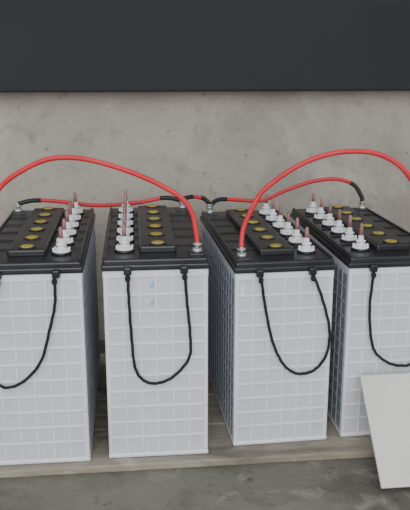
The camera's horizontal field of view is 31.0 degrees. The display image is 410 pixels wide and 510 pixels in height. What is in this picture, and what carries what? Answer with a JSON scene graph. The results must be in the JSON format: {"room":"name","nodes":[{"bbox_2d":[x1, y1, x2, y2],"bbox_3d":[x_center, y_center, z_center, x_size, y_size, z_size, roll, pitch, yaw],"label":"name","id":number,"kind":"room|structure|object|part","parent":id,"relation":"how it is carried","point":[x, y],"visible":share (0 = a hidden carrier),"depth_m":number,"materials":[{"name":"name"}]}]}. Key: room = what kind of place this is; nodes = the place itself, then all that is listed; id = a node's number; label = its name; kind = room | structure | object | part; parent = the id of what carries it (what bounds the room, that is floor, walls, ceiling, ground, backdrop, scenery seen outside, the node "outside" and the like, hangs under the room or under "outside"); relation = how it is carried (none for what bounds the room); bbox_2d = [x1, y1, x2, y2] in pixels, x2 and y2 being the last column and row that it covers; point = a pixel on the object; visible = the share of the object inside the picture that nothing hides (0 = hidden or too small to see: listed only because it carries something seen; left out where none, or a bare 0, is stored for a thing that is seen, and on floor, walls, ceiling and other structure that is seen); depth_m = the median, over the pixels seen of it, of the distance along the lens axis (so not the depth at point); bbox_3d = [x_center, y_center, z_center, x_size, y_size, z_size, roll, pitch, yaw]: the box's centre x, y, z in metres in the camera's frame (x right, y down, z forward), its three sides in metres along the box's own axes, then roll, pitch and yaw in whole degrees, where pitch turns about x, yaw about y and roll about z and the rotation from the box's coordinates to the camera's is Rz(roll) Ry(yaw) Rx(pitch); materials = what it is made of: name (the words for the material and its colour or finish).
{"room":"battery room","nodes":[
{"label":"battery room","id":0,"kind":"room"},
{"bbox_2d":[0,91,409,339],"bbox_3d":[-0.059,-0.487,1.935,5.300,1.550,0.120,-2,15,-6],"label":"wall","id":1,"kind":"structure","parent":0,"point":[231,144],"depth_m":1.94,"materials":[{"name":"concrete"}]},
{"bbox_2d":[0,0,409,91],"bbox_3d":[-0.048,-0.811,1.746,5.300,0.828,0.080,-2,15,-6],"label":"lintel","id":2,"kind":"object","parent":1,"relation":"attached to","point":[46,45],"visible":1,"depth_m":1.79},
{"bbox_2d":[0,340,409,509],"bbox_3d":[0.127,0.694,0.421,5.300,0.060,3.430,-2,15,-6],"label":"floor","id":3,"kind":"structure","parent":0,"point":[337,484],"depth_m":1.33,"materials":[{"name":"grey concrete"}]},
{"bbox_2d":[0,353,374,477],"bbox_3d":[-0.110,0.328,1.659,2.500,0.015,0.554,-2,15,-6],"label":"wooden plank base","id":4,"kind":"object","parent":3,"relation":"on","point":[221,449],"visible":0.1,"depth_m":1.43,"materials":[{"name":"brown wood"}]},
{"bbox_2d":[0,192,100,464],"bbox_3d":[-0.333,0.117,1.555,0.193,0.446,0.503,-1,15,-5],"label":"battery","id":5,"kind":"object","parent":4,"relation":"on","point":[50,361],"visible":1,"depth_m":1.35,"materials":[{"name":"plastic"}]},
{"bbox_3d":[-0.321,0.141,1.306,0.127,0.206,0.010,-1,15,-5],"label":"rope handle","id":6,"kind":"part","parent":5,"relation":"part of","materials":[{"name":"black rubber"}]},
{"bbox_3d":[-0.333,-0.041,1.513,0.193,0.042,0.500,-1,15,-5],"label":"lid","id":7,"kind":"part","parent":5,"relation":"part of","materials":[{"name":"black plastic"}]},
{"bbox_2d":[0,155,201,245],"bbox_3d":[-0.206,-0.096,1.321,0.401,0.163,0.060,-2,15,-6],"label":"cable","id":8,"kind":"object","parent":5,"relation":"attached to","point":[20,171],"visible":1,"depth_m":1.31,"materials":[{"name":"red plastic"}]},
{"bbox_2d":[101,189,209,457],"bbox_3d":[-0.110,0.109,1.581,0.193,0.447,0.503,-1,15,-5],"label":"battery","id":9,"kind":"object","parent":4,"relation":"on","point":[155,279],"visible":0.98,"depth_m":1.36,"materials":[{"name":"plastic"}]},
{"bbox_2d":[14,196,181,206],"bbox_3d":[-0.242,-0.122,1.722,0.396,0.026,0.031,-2,15,-6],"label":"cable","id":10,"kind":"object","parent":9,"relation":"attached to","point":[32,200],"visible":0.9,"depth_m":1.73,"materials":[{"name":"red plastic"}]},
{"bbox_3d":[-0.110,-0.048,1.540,0.193,0.042,0.500,-1,15,-5],"label":"lid","id":11,"kind":"part","parent":9,"relation":"part of","materials":[{"name":"black plastic"}]},
{"bbox_3d":[-0.082,0.136,1.335,0.119,0.212,0.010,-1,15,-5],"label":"rope handle","id":12,"kind":"part","parent":9,"relation":"part of","materials":[{"name":"black rubber"}]},
{"bbox_2d":[200,194,335,445],"bbox_3d":[0.116,0.105,1.631,0.193,0.429,0.503,-2,15,-8],"label":"battery","id":13,"kind":"object","parent":4,"relation":"on","point":[270,301],"visible":0.94,"depth_m":1.43,"materials":[{"name":"plastic"}]},
{"bbox_2d":[184,195,212,205],"bbox_3d":[-0.021,-0.130,1.753,0.087,0.029,0.019,-7,16,-25],"label":"cable","id":14,"kind":"object","parent":13,"relation":"attached to","point":[187,197],"visible":0.78,"depth_m":1.76,"materials":[{"name":"red plastic"}]},
{"bbox_3d":[0.116,-0.043,1.592,0.193,0.042,0.500,-2,15,-8],"label":"lid","id":15,"kind":"part","parent":13,"relation":"part of","materials":[{"name":"black plastic"}]},
{"bbox_2d":[206,177,365,207],"bbox_3d":[0.197,-0.156,1.807,0.399,0.065,0.052,-2,15,-8],"label":"cable","id":16,"kind":"object","parent":13,"relation":"on","point":[349,182],"visible":0.98,"depth_m":1.81,"materials":[{"name":"red plastic"}]},
{"bbox_3d":[0.169,0.134,1.389,0.143,0.201,0.010,-2,15,-8],"label":"rope handle","id":17,"kind":"part","parent":13,"relation":"part of","materials":[{"name":"black rubber"}]},
{"bbox_2d":[290,193,409,436],"bbox_3d":[0.337,0.097,1.665,0.193,0.429,0.503,-2,15,-7],"label":"battery","id":18,"kind":"object","parent":4,"relation":"on","point":[370,322],"visible":0.72,"depth_m":1.45,"materials":[{"name":"plastic"}]},
{"bbox_2d":[237,149,409,250],"bbox_3d":[0.254,-0.105,1.375,0.393,0.187,0.048,-2,15,-6],"label":"cable","id":19,"kind":"object","parent":18,"relation":"attached to","point":[395,162],"visible":1,"depth_m":1.35,"materials":[{"name":"red plastic"}]},
{"bbox_3d":[0.337,-0.052,1.626,0.193,0.042,0.500,-2,15,-7],"label":"lid","id":20,"kind":"part","parent":18,"relation":"part of","materials":[{"name":"black plastic"}]},
{"bbox_3d":[0.371,0.125,1.420,0.122,0.197,0.010,-2,15,-7],"label":"rope handle","id":21,"kind":"part","parent":18,"relation":"part of","materials":[{"name":"black rubber"}]},
{"bbox_2d":[360,373,409,488],"bbox_3d":[0.405,0.322,1.380,0.200,0.154,0.156,-2,15,-6],"label":"panel","id":22,"kind":"structure","parent":3,"relation":"on","point":[386,397],"depth_m":1.38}
]}

